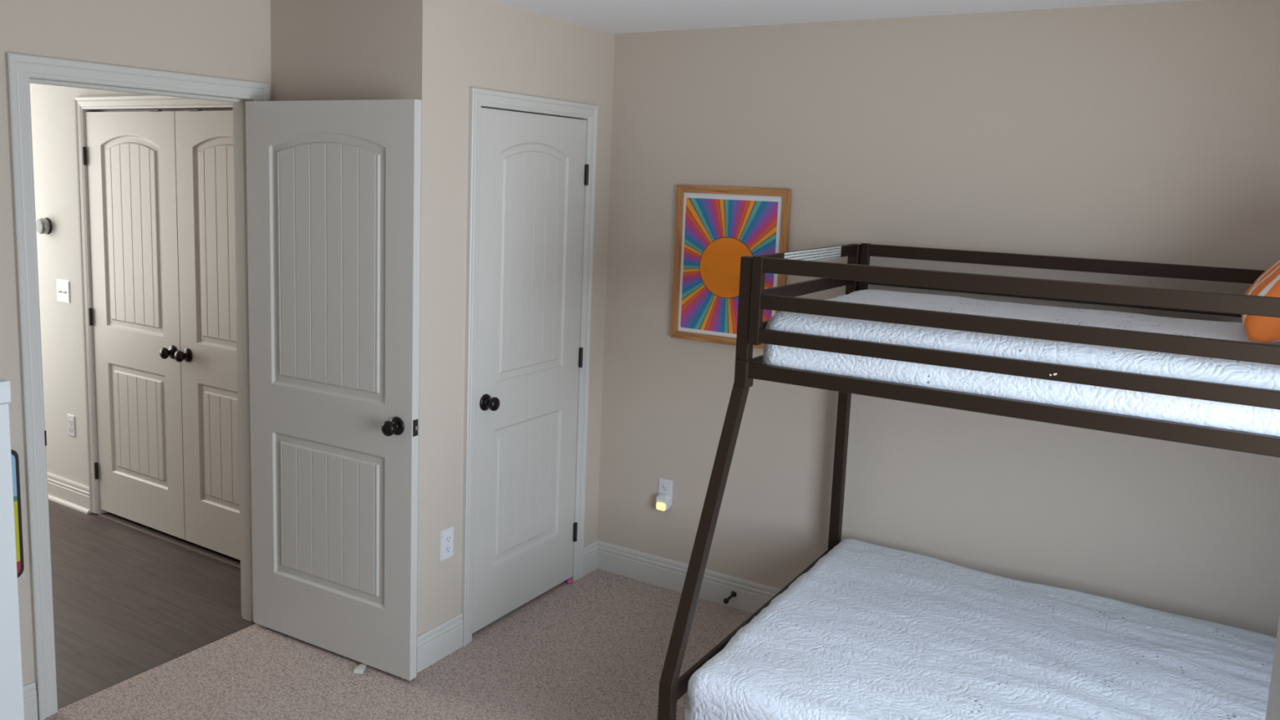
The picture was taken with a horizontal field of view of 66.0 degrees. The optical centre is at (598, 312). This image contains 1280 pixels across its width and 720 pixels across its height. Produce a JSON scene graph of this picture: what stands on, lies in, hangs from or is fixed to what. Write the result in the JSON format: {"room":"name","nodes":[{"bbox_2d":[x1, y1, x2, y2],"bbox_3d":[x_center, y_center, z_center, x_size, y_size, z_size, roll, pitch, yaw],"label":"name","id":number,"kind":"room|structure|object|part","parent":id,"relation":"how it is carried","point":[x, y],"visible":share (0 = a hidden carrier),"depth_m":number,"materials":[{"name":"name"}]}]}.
{"room":"bedroom","nodes":[
{"label":"bedroom","id":0,"kind":"room"},
{"bbox_2d":[29,83,146,486],"bbox_3d":[-2.778,-0.201,5.140,3.715,2.436,0.100,7,9,32],"label":"wall","id":1,"kind":"structure","parent":0,"point":[52,107],"depth_m":5.08,"materials":[{"name":"white paint"}]},
{"bbox_2d":[35,217,52,234],"bbox_3d":[-2.869,-0.447,5.085,0.093,0.086,0.041,7,9,32],"label":"thermostat","id":2,"kind":"object","parent":1,"relation":"attached to","point":[43,225],"visible":0.95,"depth_m":5.07,"materials":[{"name":"grey"}]},
{"bbox_2d":[56,279,70,303],"bbox_3d":[-2.765,-0.110,5.071,0.118,0.118,0.018,7,9,32],"label":"light switch","id":3,"kind":"object","parent":1,"relation":"attached to","point":[63,286],"visible":1,"depth_m":5.07,"materials":[{"name":"white plastic"}]},
{"bbox_2d":[47,472,91,514],"bbox_3d":[-3.528,0.871,5.672,2.108,0.133,0.032,7,9,32],"label":"baseboard","id":4,"kind":"structure","parent":1,"relation":"attached to","point":[66,492],"depth_m":5.21,"materials":[{"name":"grey paint"}]},
{"bbox_2d":[66,413,75,437],"bbox_3d":[-2.766,0.593,5.160,0.071,0.116,0.008,7,9,32],"label":"wall outlet","id":5,"kind":"object","parent":1,"relation":"attached to","point":[70,418],"visible":1,"depth_m":5.15,"materials":[{"name":"white plastic"}]},
{"bbox_2d":[82,110,185,539],"bbox_3d":[-2.261,0.052,4.758,0.728,2.024,0.096,7,9,32],"label":"door","id":6,"kind":"structure","parent":1,"relation":"in","point":[130,157],"depth_m":4.76,"materials":[{"name":"grey paint"}]},
{"bbox_3d":[-2.012,0.188,4.592,0.065,0.065,0.061,7,9,32],"label":"knob","id":7,"kind":"part","parent":6,"relation":"part of","materials":[{"name":"brown metal"}]},
{"bbox_2d":[74,94,232,514],"bbox_3d":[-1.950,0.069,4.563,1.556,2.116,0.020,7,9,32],"label":"trim","id":8,"kind":"structure","parent":1,"relation":"attached to","point":[148,101],"depth_m":4.89,"materials":[{"name":"grey paint"}]},
{"bbox_2d":[97,512,240,568],"bbox_3d":[-1.976,1.120,4.725,1.432,0.006,0.042,7,9,32],"label":"trim","id":9,"kind":"structure","parent":1,"relation":"attached to","point":[206,553],"depth_m":4.77,"materials":[{"name":"brown"}]},
{"bbox_2d":[174,109,239,559],"bbox_3d":[-1.644,0.127,4.367,0.728,2.024,0.096,7,9,32],"label":"door","id":10,"kind":"structure","parent":1,"relation":"in","point":[207,354],"depth_m":4.46,"materials":[{"name":"grey paint"}]},
{"bbox_3d":[-1.917,0.200,4.532,0.065,0.065,0.061,7,9,32],"label":"knob","id":11,"kind":"part","parent":10,"relation":"part of","materials":[{"name":"brown metal"}]},
{"bbox_2d":[0,0,271,685],"bbox_3d":[-2.183,0.178,2.555,0.117,2.436,3.187,7,9,32],"label":"wall","id":12,"kind":"structure","parent":0,"point":[231,39],"depth_m":3.16,"materials":[{"name":"beige paint"}]},
{"bbox_2d":[10,449,23,577],"bbox_3d":[-1.925,0.648,2.928,0.014,0.420,0.400,7,9,32],"label":"board","id":13,"kind":"object","parent":12,"relation":"attached to","point":[15,457],"visible":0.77,"depth_m":3.08,"materials":[{"name":"multicoloured"}]},
{"bbox_3d":[-1.921,0.649,2.925,0.002,0.396,0.376,7,9,32],"label":"picture panel","id":14,"kind":"part","parent":13,"relation":"part of","materials":[{"name":"multicoloured paper"}]},
{"bbox_2d":[22,681,38,719],"bbox_3d":[-2.429,1.372,2.272,0.015,0.133,2.217,7,9,32],"label":"baseboard","id":15,"kind":"structure","parent":12,"relation":"attached to","point":[29,692],"depth_m":3.18,"materials":[{"name":"grey paint"}]},
{"bbox_2d":[44,430,46,445],"bbox_3d":[-1.778,0.399,3.144,0.040,0.065,0.006,7,9,32],"label":"strike plate","id":16,"kind":"object","parent":12,"relation":"attached to","point":[45,431],"visible":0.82,"depth_m":3.13,"materials":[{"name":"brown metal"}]},
{"bbox_2d":[4,52,270,719],"bbox_3d":[-1.535,0.234,3.458,0.020,2.122,0.945,7,9,32],"label":"trim","id":17,"kind":"structure","parent":12,"relation":"attached to","point":[20,68],"depth_m":3.10,"materials":[{"name":"grey paint"}]},
{"bbox_2d":[29,77,253,621],"bbox_3d":[-1.593,0.253,3.498,0.119,2.085,0.855,7,9,32],"label":"trim","id":18,"kind":"structure","parent":12,"relation":"attached to","point":[238,104],"depth_m":3.81,"materials":[{"name":"grey paint"}]},
{"bbox_2d":[245,99,421,680],"bbox_3d":[-0.991,0.267,3.566,0.840,2.032,0.152,6,9,27],"label":"door","id":19,"kind":"structure","parent":12,"relation":"in","point":[334,187],"depth_m":3.54,"materials":[{"name":"grey paint"}]},
{"bbox_3d":[-0.713,0.396,3.385,0.065,0.065,0.061,7,9,30],"label":"knob","id":20,"kind":"part","parent":19,"relation":"part of","materials":[{"name":"brown metal"}]},
{"bbox_3d":[-0.631,0.398,3.392,0.002,0.058,0.025,7,9,30],"label":"latch plate","id":21,"kind":"part","parent":19,"relation":"part of","materials":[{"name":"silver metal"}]},
{"bbox_2d":[270,0,397,101],"bbox_3d":[-1.015,0.051,3.761,0.768,2.436,0.117,7,9,32],"label":"wall","id":22,"kind":"structure","parent":0,"point":[322,50],"depth_m":3.53,"materials":[{"name":"beige paint"}]},
{"bbox_2d":[416,645,417,672],"bbox_3d":[-0.985,1.210,3.798,0.783,0.133,0.015,7,9,32],"label":"baseboard","id":23,"kind":"structure","parent":22,"relation":"attached to","point":[416,646],"depth_m":3.59,"materials":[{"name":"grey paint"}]},
{"bbox_2d":[43,499,753,719],"bbox_3d":[-1.749,1.398,3.142,8.100,0.110,4.600,7,9,32],"label":"floor","id":24,"kind":"structure","parent":0,"point":[594,646],"depth_m":3.73,"materials":[{"name":"beige carpet"}]},
{"bbox_2d":[0,377,24,719],"bbox_3d":[-2.000,0.814,2.441,0.405,1.221,0.918,7,9,32],"label":"cabinet","id":25,"kind":"object","parent":24,"relation":"on","point":[11,700],"visible":1,"depth_m":2.70,"materials":[{"name":"white laminate"}]},
{"bbox_2d":[353,662,367,674],"bbox_3d":[-0.868,1.299,3.609,0.036,0.015,0.084,3,8,7],"label":"wedge","id":26,"kind":"object","parent":24,"relation":"on","point":[360,668],"visible":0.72,"depth_m":3.58,"materials":[{"name":"white plastic"}]},
{"bbox_2d":[565,578,573,583],"bbox_3d":[-0.131,1.209,4.428,0.026,0.014,0.035,7,9,32],"label":"toy","id":27,"kind":"object","parent":24,"relation":"on","point":[570,580],"visible":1,"depth_m":4.42,"materials":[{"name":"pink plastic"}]},
{"bbox_2d":[657,243,1279,719],"bbox_3d":[1.415,0.698,2.734,2.033,1.602,1.404,7,9,32],"label":"bunk bed","id":28,"kind":"object","parent":24,"relation":"on","point":[857,273],"visible":0.58,"depth_m":2.69,"materials":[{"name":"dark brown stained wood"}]},
{"bbox_3d":[0.314,0.645,2.859,0.040,1.598,0.432,7,9,32],"label":"post","id":29,"kind":"part","parent":28,"relation":"part of","materials":[{"name":"brown wood"}]},
{"bbox_3d":[0.563,1.014,3.322,0.016,0.053,1.332,7,9,32],"label":"rail","id":30,"kind":"part","parent":28,"relation":"part of","materials":[{"name":"brown wood"}]},
{"bbox_3d":[0.699,0.122,3.365,0.016,0.043,0.940,7,9,32],"label":"rail","id":31,"kind":"part","parent":28,"relation":"part of","materials":[{"name":"brown wood"}]},
{"bbox_3d":[0.702,0.017,3.350,0.016,0.043,0.940,7,9,32],"label":"rail","id":32,"kind":"part","parent":28,"relation":"part of","materials":[{"name":"brown wood"}]},
{"bbox_3d":[0.709,-0.192,3.321,0.016,0.042,0.940,7,9,32],"label":"rail","id":33,"kind":"part","parent":28,"relation":"part of","materials":[{"name":"brown metal"}]},
{"bbox_3d":[0.706,-0.085,3.336,0.016,0.043,0.940,7,9,32],"label":"rail","id":34,"kind":"part","parent":28,"relation":"part of","materials":[{"name":"brown wood"}]},
{"bbox_3d":[0.946,0.531,3.833,0.040,1.597,0.040,7,9,32],"label":"post","id":35,"kind":"part","parent":28,"relation":"part of","materials":[{"name":"brown wood"}]},
{"bbox_3d":[1.270,0.272,2.423,1.953,0.044,0.030,7,9,32],"label":"rail","id":36,"kind":"part","parent":28,"relation":"part of","materials":[{"name":"brown wood"}]},
{"bbox_3d":[1.270,0.165,2.404,1.953,0.041,0.024,7,9,32],"label":"guard rail","id":37,"kind":"part","parent":28,"relation":"part of","materials":[{"name":"brown wood"}]},
{"bbox_3d":[1.274,0.064,2.390,1.953,0.043,0.024,7,9,32],"label":"guard rail","id":38,"kind":"part","parent":28,"relation":"part of","materials":[{"name":"brown wood"}]},
{"bbox_3d":[1.278,-0.042,2.375,1.953,0.044,0.024,7,9,32],"label":"guard rail","id":39,"kind":"part","parent":28,"relation":"part of","materials":[{"name":"brown wood"}]},
{"bbox_3d":[1.810,-0.032,3.218,1.953,0.043,0.022,7,9,32],"label":"guard rail","id":40,"kind":"part","parent":28,"relation":"part of","materials":[{"name":"brown wood"}]},
{"bbox_3d":[1.814,-0.139,3.203,1.953,0.044,0.022,7,9,32],"label":"guard rail","id":41,"kind":"part","parent":28,"relation":"part of","materials":[{"name":"brown wood"}]},
{"bbox_3d":[1.528,0.150,2.818,1.845,0.154,0.900,7,9,32],"label":"mattress","id":42,"kind":"object","parent":28,"relation":"on","visible":0},
{"bbox_2d":[763,288,1279,436],"bbox_3d":[1.532,0.128,2.821,1.918,0.174,0.952,7,9,32],"label":"coverlet","id":43,"kind":"object","parent":42,"relation":"on","point":[1256,420],"visible":0.56,"depth_m":2.62,"materials":[{"name":"white fabric"}]},
{"bbox_2d":[1241,259,1279,342],"bbox_3d":[1.948,-0.108,2.654,0.340,0.374,0.460,7,9,32],"label":"pillow","id":44,"kind":"object","parent":43,"relation":"on","point":[1262,329],"visible":0.73,"depth_m":2.56,"materials":[{"name":"orange fabric"}]},
{"bbox_3d":[1.389,1.150,2.792,1.845,0.140,1.240,7,9,32],"label":"mattress","id":45,"kind":"object","parent":28,"relation":"on","visible":0},
{"bbox_2d":[684,538,1275,719],"bbox_3d":[1.396,1.107,2.799,1.963,0.206,1.381,7,9,32],"label":"coverlet","id":46,"kind":"object","parent":45,"relation":"on","point":[869,631],"visible":0.98,"depth_m":2.89,"materials":[{"name":"white fabric"}]},
{"bbox_2d":[396,0,614,635],"bbox_3d":[-0.346,0.043,3.983,0.117,2.436,1.213,7,9,32],"label":"wall","id":47,"kind":"structure","parent":0,"point":[446,48],"depth_m":3.59,"materials":[{"name":"beige paint"}]},
{"bbox_2d":[417,613,463,672],"bbox_3d":[-0.597,1.238,3.694,0.015,0.133,0.256,7,9,32],"label":"baseboard","id":48,"kind":"structure","parent":47,"relation":"attached to","point":[443,639],"depth_m":3.69,"materials":[{"name":"grey paint"}]},
{"bbox_2d":[440,526,453,560],"bbox_3d":[-0.564,0.866,3.682,0.008,0.116,0.071,7,9,32],"label":"wall outlet","id":49,"kind":"object","parent":47,"relation":"attached to","point":[447,535],"visible":1,"depth_m":3.68,"materials":[{"name":"white plastic"}]},
{"bbox_2d":[444,545,451,552],"bbox_3d":[-0.562,0.886,3.683,0.002,0.029,0.031,7,9,32],"label":"receptacle","id":50,"kind":"object","parent":49,"relation":"attached to","point":[447,548],"depth_m":3.68,"materials":[{"name":"grey plastic"}]},
{"bbox_2d":[445,535,451,542],"bbox_3d":[-0.561,0.847,3.678,0.002,0.029,0.031,7,9,32],"label":"receptacle","id":51,"kind":"object","parent":49,"relation":"attached to","point":[448,538],"depth_m":3.68,"materials":[{"name":"grey plastic"}]},
{"bbox_2d":[461,87,598,646],"bbox_3d":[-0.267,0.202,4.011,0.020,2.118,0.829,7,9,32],"label":"trim","id":52,"kind":"structure","parent":47,"relation":"attached to","point":[477,97],"depth_m":3.78,"materials":[{"name":"grey paint"}]},
{"bbox_2d":[471,107,589,633],"bbox_3d":[-0.260,0.225,4.018,0.096,2.032,0.719,7,9,32],"label":"door","id":53,"kind":"structure","parent":47,"relation":"in","point":[533,168],"depth_m":3.99,"materials":[{"name":"grey paint"}]},
{"bbox_3d":[-0.411,0.349,3.771,0.061,0.065,0.065,7,9,32],"label":"knob","id":54,"kind":"part","parent":53,"relation":"part of","materials":[{"name":"brown metal"}]},
{"bbox_2d":[582,539,597,576],"bbox_3d":[-0.039,1.137,4.554,0.015,0.133,0.139,7,9,32],"label":"baseboard","id":55,"kind":"structure","parent":47,"relation":"attached to","point":[589,560],"depth_m":4.55,"materials":[{"name":"grey paint"}]},
{"bbox_2d":[488,0,1199,33],"bbox_3d":[-1.663,-1.118,2.793,8.100,0.100,4.600,7,9,32],"label":"ceiling","id":56,"kind":"structure","parent":0,"point":[614,16],"depth_m":3.57,"materials":[{"name":"white paint"}]},
{"bbox_2d":[597,0,1279,638],"bbox_3d":[1.164,0.120,3.799,4.168,2.436,0.100,7,9,32],"label":"wall","id":57,"kind":"structure","parent":0,"point":[1144,132],"depth_m":3.61,"materials":[{"name":"beige paint"}]},
{"bbox_2d":[657,477,672,506],"bbox_3d":[0.296,0.799,4.376,0.071,0.116,0.008,7,9,32],"label":"wall outlet","id":58,"kind":"object","parent":57,"relation":"attached to","point":[665,486],"visible":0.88,"depth_m":4.37,"materials":[{"name":"white plastic"}]},
{"bbox_2d":[655,493,671,511],"bbox_3d":[0.284,0.843,4.362,0.062,0.073,0.038,7,9,32],"label":"night light","id":59,"kind":"object","parent":58,"relation":"attached to","point":[663,500],"visible":1,"depth_m":4.35,"materials":[{"name":"white plastic"}]},
{"bbox_2d":[662,484,667,491],"bbox_3d":[0.296,0.780,4.371,0.031,0.029,0.002,7,9,32],"label":"receptacle","id":60,"kind":"object","parent":58,"relation":"attached to","point":[664,487],"depth_m":4.37,"materials":[{"name":"grey plastic"}]},
{"bbox_2d":[597,539,781,613],"bbox_3d":[1.374,1.300,3.732,3.300,0.133,0.015,7,9,32],"label":"baseboard","id":61,"kind":"structure","parent":57,"relation":"attached to","point":[655,570],"depth_m":4.38,"materials":[{"name":"grey paint"}]},
{"bbox_2d":[723,591,736,604],"bbox_3d":[0.560,1.216,4.194,0.028,0.033,0.080,7,9,32],"label":"door stop","id":62,"kind":"object","parent":61,"relation":"attached to","point":[733,593],"visible":1,"depth_m":4.19,"materials":[{"name":"brown metal"}]},
{"bbox_3d":[0.565,1.212,4.199,0.026,0.026,0.066,7,9,32],"label":"rod","id":63,"kind":"part","parent":62,"relation":"part of","materials":[{"name":"brown metal"}]},
{"bbox_2d":[670,184,791,349],"bbox_3d":[0.541,-0.192,4.090,0.508,0.656,0.019,7,9,32],"label":"framed print","id":64,"kind":"object","parent":57,"relation":"attached to","point":[716,226],"visible":0.83,"depth_m":4.11,"materials":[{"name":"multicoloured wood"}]},
{"bbox_3d":[0.531,0.117,4.133,0.506,0.031,0.019,7,9,32],"label":"frame rail","id":65,"kind":"part","parent":64,"relation":"part of","materials":[{"name":"brown wood"}]},
{"bbox_3d":[0.552,-0.502,4.047,0.507,0.031,0.019,7,9,32],"label":"frame rail","id":66,"kind":"part","parent":64,"relation":"part of","materials":[{"name":"brown wood"}]},
{"bbox_3d":[0.599,0.609,0.136,0.915,2.436,0.115,7,9,32],"label":"wall","id":67,"kind":"structure","parent":0,"visible":0},
{"bbox_2d":[1265,614,1279,719],"bbox_3d":[0.212,0.562,0.381,0.006,2.436,0.125,7,9,32],"label":"trim","id":68,"kind":"structure","parent":67,"relation":"attached to","point":[1273,713],"depth_m":0.36,"materials":[{"name":"grey paint"}]}
]}

